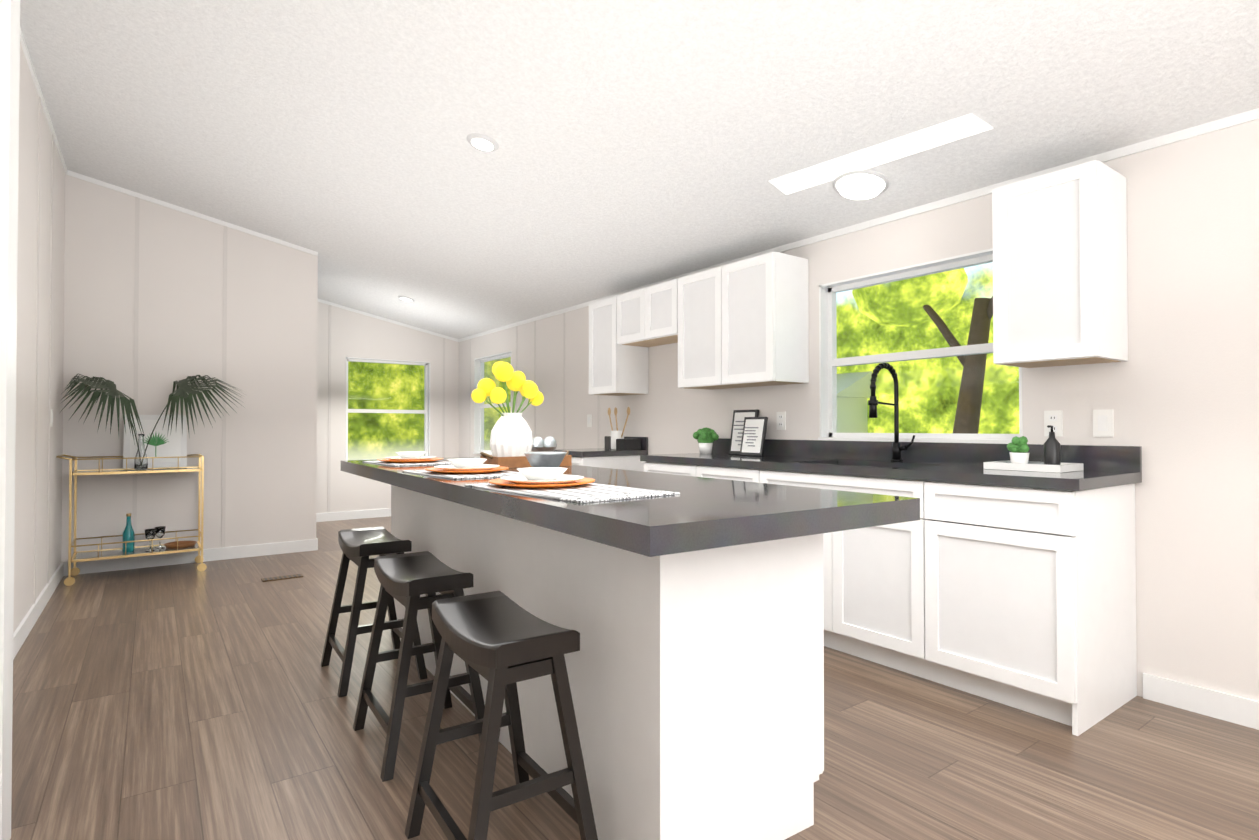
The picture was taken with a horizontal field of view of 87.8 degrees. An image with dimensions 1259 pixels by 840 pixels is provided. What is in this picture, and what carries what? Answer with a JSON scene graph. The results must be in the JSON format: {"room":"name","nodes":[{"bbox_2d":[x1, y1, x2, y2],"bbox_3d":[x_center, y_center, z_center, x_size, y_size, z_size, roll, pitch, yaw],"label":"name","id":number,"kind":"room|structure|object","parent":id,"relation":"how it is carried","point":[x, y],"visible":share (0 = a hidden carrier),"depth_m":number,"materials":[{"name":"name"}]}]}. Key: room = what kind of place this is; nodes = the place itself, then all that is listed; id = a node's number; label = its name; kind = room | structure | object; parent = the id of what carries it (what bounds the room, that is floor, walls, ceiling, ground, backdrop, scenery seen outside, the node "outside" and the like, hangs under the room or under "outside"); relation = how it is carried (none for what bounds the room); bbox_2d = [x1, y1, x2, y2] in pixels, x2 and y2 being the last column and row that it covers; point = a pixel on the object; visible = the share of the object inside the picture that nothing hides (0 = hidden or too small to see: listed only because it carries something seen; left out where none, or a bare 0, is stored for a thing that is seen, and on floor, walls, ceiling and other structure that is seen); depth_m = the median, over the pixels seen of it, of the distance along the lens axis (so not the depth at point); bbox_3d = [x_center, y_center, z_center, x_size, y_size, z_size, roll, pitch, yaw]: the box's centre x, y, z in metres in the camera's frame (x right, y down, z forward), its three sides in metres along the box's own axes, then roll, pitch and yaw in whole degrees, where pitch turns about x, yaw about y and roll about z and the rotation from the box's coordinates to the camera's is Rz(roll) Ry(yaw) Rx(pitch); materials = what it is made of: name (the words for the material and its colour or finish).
{"room":"kitchen","nodes":[
{"label":"kitchen","id":0,"kind":"room"},
{"bbox_2d":[13,43,64,632],"bbox_3d":[-1.422,-0.568,0.950,0.125,3.350,9.840,0,-1,-36],"label":"wall","id":1,"kind":"structure","parent":0,"point":[39,371],"depth_m":3.73,"materials":[{"name":"beige paint"}]},
{"bbox_2d":[0,0,19,839],"bbox_3d":[-1.709,-0.560,1.644,0.238,3.350,0.144,0,-1,-36],"label":"door frame","id":2,"kind":"structure","parent":1,"relation":"attached to","point":[9,75],"depth_m":1.67,"materials":[{"name":"white wood"}]},
{"bbox_2d":[13,562,64,659],"bbox_3d":[-1.370,1.058,0.969,0.014,0.100,9.600,0,-1,-36],"label":"baseboard","id":3,"kind":"structure","parent":1,"relation":"attached to","point":[24,628],"depth_m":3.70,"materials":[{"name":"white wood"}]},
{"bbox_2d":[50,409,52,426],"bbox_3d":[-3.788,-0.014,4.293,0.009,0.116,0.072,0,-1,-36],"label":"light switch","id":4,"kind":"object","parent":1,"relation":"attached to","point":[51,419],"visible":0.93,"depth_m":4.26,"materials":[{"name":"white plastic"}]},
{"bbox_2d":[61,174,317,561],"bbox_3d":[-3.539,-0.515,5.418,1.730,3.350,0.125,0,-1,-36],"label":"wall","id":5,"kind":"structure","parent":0,"point":[159,300],"depth_m":5.33,"materials":[{"name":"beige paint"}]},
{"bbox_2d":[65,538,317,575],"bbox_3d":[-3.487,1.109,5.357,1.724,0.100,0.014,0,-1,-36],"label":"baseboard","id":6,"kind":"structure","parent":5,"relation":"attached to","point":[213,554],"depth_m":5.31,"materials":[{"name":"white wood"}]},
{"bbox_2d":[316,302,458,512],"bbox_3d":[-3.871,-0.491,7.527,3.920,3.350,0.125,0,-1,-36],"label":"wall","id":7,"kind":"structure","parent":0,"point":[342,334],"depth_m":7.89,"materials":[{"name":"beige paint"}]},
{"bbox_2d":[316,508,390,521],"bbox_3d":[-3.784,1.134,7.491,3.800,0.100,0.014,0,-1,-36],"label":"baseboard","id":8,"kind":"structure","parent":7,"relation":"attached to","point":[373,513],"depth_m":7.83,"materials":[{"name":"white wood"}]},
{"bbox_2d":[345,357,429,459],"bbox_3d":[-3.002,-0.109,8.147,1.020,1.280,0.140,0,-1,-36],"label":"window","id":9,"kind":"structure","parent":7,"relation":"in","point":[426,410],"depth_m":8.27,"materials":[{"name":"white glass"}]},
{"bbox_2d":[10,516,1258,839],"bbox_3d":[-0.400,1.190,2.851,4.040,0.120,11.740,0,-1,-36],"label":"floor","id":10,"kind":"structure","parent":0,"point":[178,702],"depth_m":2.25,"materials":[{"name":"brown wood"}]},
{"bbox_2d":[56,454,206,585],"bbox_3d":[-3.706,0.702,4.914,0.877,0.901,0.404,0,-1,-36],"label":"bar cart","id":11,"kind":"object","parent":10,"relation":"on","point":[93,555],"visible":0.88,"depth_m":4.85,"materials":[{"name":"gold metal"}]},
{"bbox_2d":[122,513,134,552],"bbox_3d":[-3.722,0.838,4.863,0.072,0.285,0.072,0,-1,-36],"label":"bottle","id":12,"kind":"object","parent":11,"relation":"on","point":[128,533],"visible":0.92,"depth_m":4.84,"materials":[{"name":"teal glass"}]},
{"bbox_2d":[145,527,157,550],"bbox_3d":[-3.599,0.901,4.915,0.070,0.160,0.072,0,-1,-36],"label":"glass","id":13,"kind":"object","parent":11,"relation":"on","point":[149,533],"depth_m":4.90,"materials":[{"name":"clear glass"}]},
{"bbox_2d":[60,374,244,469],"bbox_3d":[-3.486,0.004,4.891,1.131,0.742,0.718,0,-1,-36],"label":"potted palm","id":14,"kind":"object","parent":11,"relation":"on","point":[182,386],"visible":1,"depth_m":4.84,"materials":[{"name":"green plant"}]},
{"bbox_2d":[123,415,186,468],"bbox_3d":[-3.708,0.166,5.124,0.400,0.414,0.103,0,-1,-36],"label":"print","id":15,"kind":"object","parent":11,"relation":"on","point":[162,443],"visible":0.75,"depth_m":5.13,"materials":[{"name":"paper"}]},
{"bbox_2d":[158,526,165,547],"bbox_3d":[-3.609,0.902,5.031,0.070,0.160,0.072,0,-1,-36],"label":"glass","id":16,"kind":"object","parent":11,"relation":"on","point":[159,532],"depth_m":5.02,"materials":[{"name":"clear glass"}]},
{"bbox_2d":[164,541,196,548],"bbox_3d":[-3.475,0.967,5.066,0.210,0.032,0.210,0,-1,-36],"label":"tray","id":17,"kind":"object","parent":11,"relation":"on","point":[181,544],"visible":0.96,"depth_m":5.04,"materials":[{"name":"brown wood"}]},
{"bbox_2d":[261,574,302,581],"bbox_3d":[-2.527,1.148,4.766,0.260,0.008,0.100,0,-1,-36],"label":"floor vent","id":18,"kind":"object","parent":10,"relation":"in","point":[281,577],"visible":0.98,"depth_m":4.75,"materials":[{"name":"brown metal"}]},
{"bbox_2d":[321,527,427,696],"bbox_3d":[-1.155,0.824,2.946,0.376,0.614,0.467,0,-1,-36],"label":"stool","id":19,"kind":"object","parent":10,"relation":"on","point":[359,546],"visible":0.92,"depth_m":2.85,"materials":[{"name":"black wood"}]},
{"bbox_2d":[353,551,484,781],"bbox_3d":[-0.737,0.816,2.312,0.376,0.614,0.467,0,-1,-36],"label":"stool","id":20,"kind":"object","parent":10,"relation":"on","point":[406,580],"visible":0.88,"depth_m":2.21,"materials":[{"name":"black wood"}]},
{"bbox_2d":[405,591,597,839],"bbox_3d":[-0.335,0.809,1.690,0.376,0.614,0.467,0,-1,-36],"label":"stool","id":21,"kind":"object","parent":10,"relation":"on","point":[501,643],"visible":1,"depth_m":1.59,"materials":[{"name":"black wood"}]},
{"bbox_2d":[391,485,823,839],"bbox_3d":[-0.361,0.699,2.677,0.670,0.858,2.426,0,-1,-36],"label":"kitchen island","id":22,"kind":"object","parent":10,"relation":"on","point":[696,680],"visible":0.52,"depth_m":1.70,"materials":[{"name":"white wood"}]},
{"bbox_2d":[341,457,919,556],"bbox_3d":[-0.424,0.240,2.645,0.956,0.056,2.938,0,-1,-36],"label":"island countertop","id":23,"kind":"structure","parent":22,"relation":"on","point":[699,513],"depth_m":1.56,"materials":[{"name":"grey stone"}]},
{"bbox_2d":[362,451,450,465],"bbox_3d":[-1.123,0.192,3.362,0.348,0.055,0.531,0,-1,-36],"label":"place setting","id":24,"kind":"object","parent":23,"relation":"on","point":[412,458],"visible":1,"depth_m":3.29,"materials":[{"name":"white ceramic"}]},
{"bbox_2d":[402,458,521,478],"bbox_3d":[-0.642,0.183,2.589,0.357,0.055,0.536,0,-1,-36],"label":"place setting","id":25,"kind":"object","parent":23,"relation":"on","point":[465,468],"visible":1,"depth_m":2.52,"materials":[{"name":"white ceramic"}]},
{"bbox_2d":[471,361,571,467],"bbox_3d":[-0.508,-0.030,3.070,0.504,0.493,0.227,0,-1,-36],"label":"flower vase","id":26,"kind":"object","parent":23,"relation":"on","point":[512,441],"visible":0.85,"depth_m":2.97,"materials":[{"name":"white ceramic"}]},
{"bbox_2d":[524,452,566,466],"bbox_3d":[-0.334,0.170,2.598,0.170,0.082,0.170,0,-1,-36],"label":"bowl","id":27,"kind":"object","parent":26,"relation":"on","point":[544,459],"visible":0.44,"depth_m":2.54,"materials":[{"name":"silver metal"}]},
{"bbox_2d":[464,467,679,502],"bbox_3d":[-0.189,0.175,1.906,0.330,0.055,0.620,1,-1,-40],"label":"place setting","id":28,"kind":"object","parent":23,"relation":"on","point":[552,483],"visible":1,"depth_m":1.88,"materials":[{"name":"white fabric"}]},
{"bbox_2d":[572,455,645,471],"bbox_3d":[-0.274,0.723,5.380,0.616,0.872,0.570,0,-1,-36],"label":"base cabinet","id":29,"kind":"object","parent":10,"relation":"on","point":[633,463],"visible":0.1,"depth_m":5.14,"materials":[{"name":"white wood"}]},
{"bbox_2d":[553,436,647,456],"bbox_3d":[-0.282,0.213,5.383,0.632,0.147,0.605,0,-1,-36],"label":"countertop","id":30,"kind":"structure","parent":29,"relation":"on","point":[607,450],"depth_m":5.21,"materials":[{"name":"grey stone"}]},
{"bbox_2d":[608,407,629,449],"bbox_3d":[-0.093,0.068,5.413,0.108,0.351,0.279,0,-1,-36],"label":"utensil crock","id":31,"kind":"object","parent":30,"relation":"on","point":[617,434],"visible":0.85,"depth_m":5.38,"materials":[{"name":"white ceramic"}]},
{"bbox_2d":[616,439,640,449],"bbox_3d":[-0.008,0.197,5.320,0.170,0.090,0.110,0,-1,-36],"label":"box","id":32,"kind":"object","parent":30,"relation":"on","point":[628,444],"visible":0.93,"depth_m":5.28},
{"bbox_2d":[644,462,691,475],"bbox_3d":[0.512,0.710,4.303,0.616,0.872,0.578,0,-1,-36],"label":"base cabinet","id":33,"kind":"object","parent":10,"relation":"on","point":[655,467],"depth_m":4.15,"materials":[{"name":"white wood"}]},
{"bbox_2d":[692,465,747,481],"bbox_3d":[0.813,0.706,3.890,0.616,0.872,0.577,0,-1,-36],"label":"base cabinet","id":34,"kind":"object","parent":10,"relation":"on","point":[727,473],"depth_m":3.77,"materials":[{"name":"white wood"}]},
{"bbox_2d":[748,469,907,672],"bbox_3d":[1.222,0.699,3.328,0.616,0.872,1.046,0,-1,-36],"label":"base cabinet","id":35,"kind":"object","parent":10,"relation":"on","point":[865,570],"depth_m":3.02,"materials":[{"name":"white wood"}]},
{"bbox_2d":[640,438,1141,490],"bbox_3d":[1.080,0.280,3.515,0.632,0.326,2.558,0,-1,-36],"label":"countertop","id":36,"kind":"structure","parent":35,"relation":"on","point":[1107,466],"depth_m":3.15,"materials":[{"name":"grey stone"}]},
{"bbox_2d":[693,427,718,453],"bbox_3d":[0.533,0.142,4.546,0.158,0.183,0.174,0,-1,-36],"label":"potted plant","id":37,"kind":"object","parent":36,"relation":"on","point":[706,437],"visible":1,"depth_m":4.50,"materials":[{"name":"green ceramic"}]},
{"bbox_2d":[729,409,758,453],"bbox_3d":[0.767,0.081,4.396,0.063,0.299,0.220,0,-1,-36],"label":"picture frame","id":38,"kind":"object","parent":36,"relation":"on","point":[739,416],"visible":0.5,"depth_m":4.42,"materials":[{"name":"paper"}]},
{"bbox_2d":[740,417,767,455],"bbox_3d":[0.801,0.104,4.223,0.063,0.248,0.190,0,-1,-36],"label":"picture frame","id":39,"kind":"object","parent":36,"relation":"on","point":[753,436],"visible":0.98,"depth_m":4.21,"materials":[{"name":"paper"}]},
{"bbox_2d":[868,363,914,461],"bbox_3d":[1.356,-0.040,3.381,0.264,0.520,0.136,0,-1,-36],"label":"faucet","id":40,"kind":"object","parent":36,"relation":"on","point":[897,447],"visible":1,"depth_m":3.44,"materials":[{"name":"metal"}]},
{"bbox_2d":[983,425,1083,472],"bbox_3d":[1.727,0.118,2.806,0.230,0.190,0.300,0,-1,-36],"label":"tray","id":41,"kind":"object","parent":36,"relation":"on","point":[1018,447],"visible":1,"depth_m":2.75,"materials":[{"name":"white ceramic"}]},
{"bbox_2d":[904,479,1136,735],"bbox_3d":[1.644,0.692,2.750,0.616,0.872,0.618,0,-1,-36],"label":"base cabinet","id":42,"kind":"object","parent":10,"relation":"on","point":[1022,598],"depth_m":2.53,"materials":[{"name":"white wood"}]},
{"bbox_2d":[20,0,1258,338],"bbox_3d":[-0.400,-1.560,2.883,4.040,0.908,11.740,0,-1,-36],"label":"ceiling","id":43,"kind":"structure","parent":0,"point":[642,142],"depth_m":3.13,"materials":[{"name":"white paint"}]},
{"bbox_2d":[398,296,414,301],"bbox_3d":[-2.384,-1.294,6.991,0.171,0.042,0.174,0,-1,-36],"label":"recessed light","id":44,"kind":"object","parent":43,"relation":"in","point":[405,298],"visible":0.98,"depth_m":6.96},
{"bbox_2d":[467,133,498,151],"bbox_3d":[-0.788,-1.486,3.515,0.171,0.042,0.174,0,-1,-36],"label":"recessed light","id":45,"kind":"object","parent":43,"relation":"in","point":[483,142],"visible":0.92,"depth_m":3.49,"materials":[{"name":"white plastic"}]},
{"bbox_2d":[20,27,1258,341],"bbox_3d":[-0.400,-1.498,2.882,3.800,0.805,11.500,0,-1,-36],"label":"crown molding","id":46,"kind":"structure","parent":43,"relation":"attached to","point":[1178,135],"depth_m":3.72,"materials":[{"name":"white wood"}]},
{"bbox_2d":[833,170,888,199],"bbox_3d":[1.171,-1.180,3.319,0.267,0.091,0.270,0,-1,-36],"label":"dome ceiling light","id":47,"kind":"object","parent":43,"relation":"attached to","point":[861,184],"visible":0.96,"depth_m":3.26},
{"bbox_2d":[769,113,992,194],"bbox_3d":[1.120,-1.235,3.085,0.161,0.047,1.052,1,-1,-39],"label":"ceiling panel","id":48,"kind":"object","parent":43,"relation":"attached to","point":[922,140],"depth_m":3.02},
{"bbox_2d":[458,119,1258,700],"bbox_3d":[1.181,-0.532,4.024,0.125,3.350,11.740,0,-1,-36],"label":"wall","id":49,"kind":"structure","parent":0,"point":[1178,391],"depth_m":2.63,"materials":[{"name":"beige paint"}]},
{"bbox_2d":[473,351,511,454],"bbox_3d":[-1.594,-0.177,7.813,0.140,1.190,1.040,0,-1,-36],"label":"window","id":50,"kind":"structure","parent":49,"relation":"in","point":[479,419],"depth_m":8.20,"materials":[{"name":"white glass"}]},
{"bbox_2d":[587,414,591,426],"bbox_3d":[-0.371,0.007,6.042,0.009,0.116,0.072,0,-1,-36],"label":"light switch","id":51,"kind":"object","parent":49,"relation":"attached to","point":[589,420],"visible":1,"depth_m":6.03,"materials":[{"name":"white plastic"}]},
{"bbox_2d":[589,296,647,395],"bbox_3d":[-0.094,-0.592,5.397,0.322,0.765,0.400,0,-1,-36],"label":"upper cabinet","id":52,"kind":"object","parent":49,"relation":"attached to","point":[615,369],"visible":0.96,"depth_m":5.27,"materials":[{"name":"white wood"}]},
{"bbox_2d":[617,279,677,346],"bbox_3d":[0.244,-0.787,4.937,0.322,0.387,0.735,0,-1,-36],"label":"upper cabinet","id":53,"kind":"object","parent":49,"relation":"attached to","point":[647,316],"visible":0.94,"depth_m":4.83,"materials":[{"name":"white wood"}]},
{"bbox_2d":[678,251,808,389],"bbox_3d":[0.718,-0.605,4.285,0.322,0.765,0.865,0,-1,-36],"label":"upper cabinet","id":54,"kind":"object","parent":49,"relation":"attached to","point":[743,323],"visible":1,"depth_m":4.04,"materials":[{"name":"white wood"}]},
{"bbox_2d":[777,412,785,429],"bbox_3d":[0.972,0.005,4.200,0.008,0.116,0.072,0,-1,-36],"label":"outlet","id":55,"kind":"object","parent":49,"relation":"attached to","point":[781,420],"visible":1,"depth_m":4.19,"materials":[{"name":"white plastic"}]},
{"bbox_2d":[818,248,1022,443],"bbox_3d":[1.529,-0.353,3.533,0.140,0.940,1.140,0,-1,-36],"label":"kitchen window","id":56,"kind":"structure","parent":49,"relation":"in","point":[830,362],"depth_m":3.68,"materials":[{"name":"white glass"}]},
{"bbox_2d":[1044,410,1062,435],"bbox_3d":[1.898,0.015,2.931,0.008,0.116,0.072,0,-1,-36],"label":"outlet","id":57,"kind":"object","parent":49,"relation":"attached to","point":[1054,418],"visible":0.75,"depth_m":2.92,"materials":[{"name":"white plastic"}]},
{"bbox_2d":[992,160,1127,367],"bbox_3d":[1.819,-0.623,2.776,0.322,0.765,0.390,0,-1,-36],"label":"upper cabinet","id":58,"kind":"object","parent":49,"relation":"attached to","point":[1060,296],"visible":0.96,"depth_m":2.66,"materials":[{"name":"white wood"}]},
{"bbox_2d":[1093,409,1113,436],"bbox_3d":[2.009,0.014,2.778,0.009,0.116,0.072,0,-1,-36],"label":"light switch","id":59,"kind":"object","parent":49,"relation":"attached to","point":[1102,423],"visible":1,"depth_m":2.77,"materials":[{"name":"white plastic"}]},
{"bbox_2d":[1143,673,1258,729],"bbox_3d":[3.301,1.058,0.990,0.014,0.100,4.127,0,-1,-36],"label":"baseboard","id":60,"kind":"structure","parent":49,"relation":"attached to","point":[1239,710],"depth_m":2.50,"materials":[{"name":"white wood"}]},
{"label":"outside","id":61,"kind":"structure","parent":0,"visible":0},
{"bbox_2d":[348,357,510,459],"bbox_3d":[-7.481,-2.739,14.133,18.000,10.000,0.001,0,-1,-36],"label":"foliage","id":62,"kind":"structure","parent":61,"point":[368,395],"depth_m":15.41,"materials":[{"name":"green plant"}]},
{"bbox_2d":[837,371,871,432],"bbox_3d":[3.574,0.198,12.941,2.700,2.300,3.100,0,-1,-36],"label":"shed","id":63,"kind":"object","parent":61,"point":[847,383],"depth_m":11.38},
{"bbox_2d":[852,268,992,433],"bbox_3d":[3.905,-1.240,7.351,1.851,5.255,4.609,0,-1,-36],"label":"tree","id":64,"kind":"object","parent":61,"point":[922,309],"depth_m":7.45,"materials":[{"name":"green plant"}]},
{"bbox_2d":[836,262,1018,433],"bbox_3d":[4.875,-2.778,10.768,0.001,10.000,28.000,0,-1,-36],"label":"foliage","id":65,"kind":"structure","parent":61,"point":[930,391],"depth_m":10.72,"materials":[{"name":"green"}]}
]}

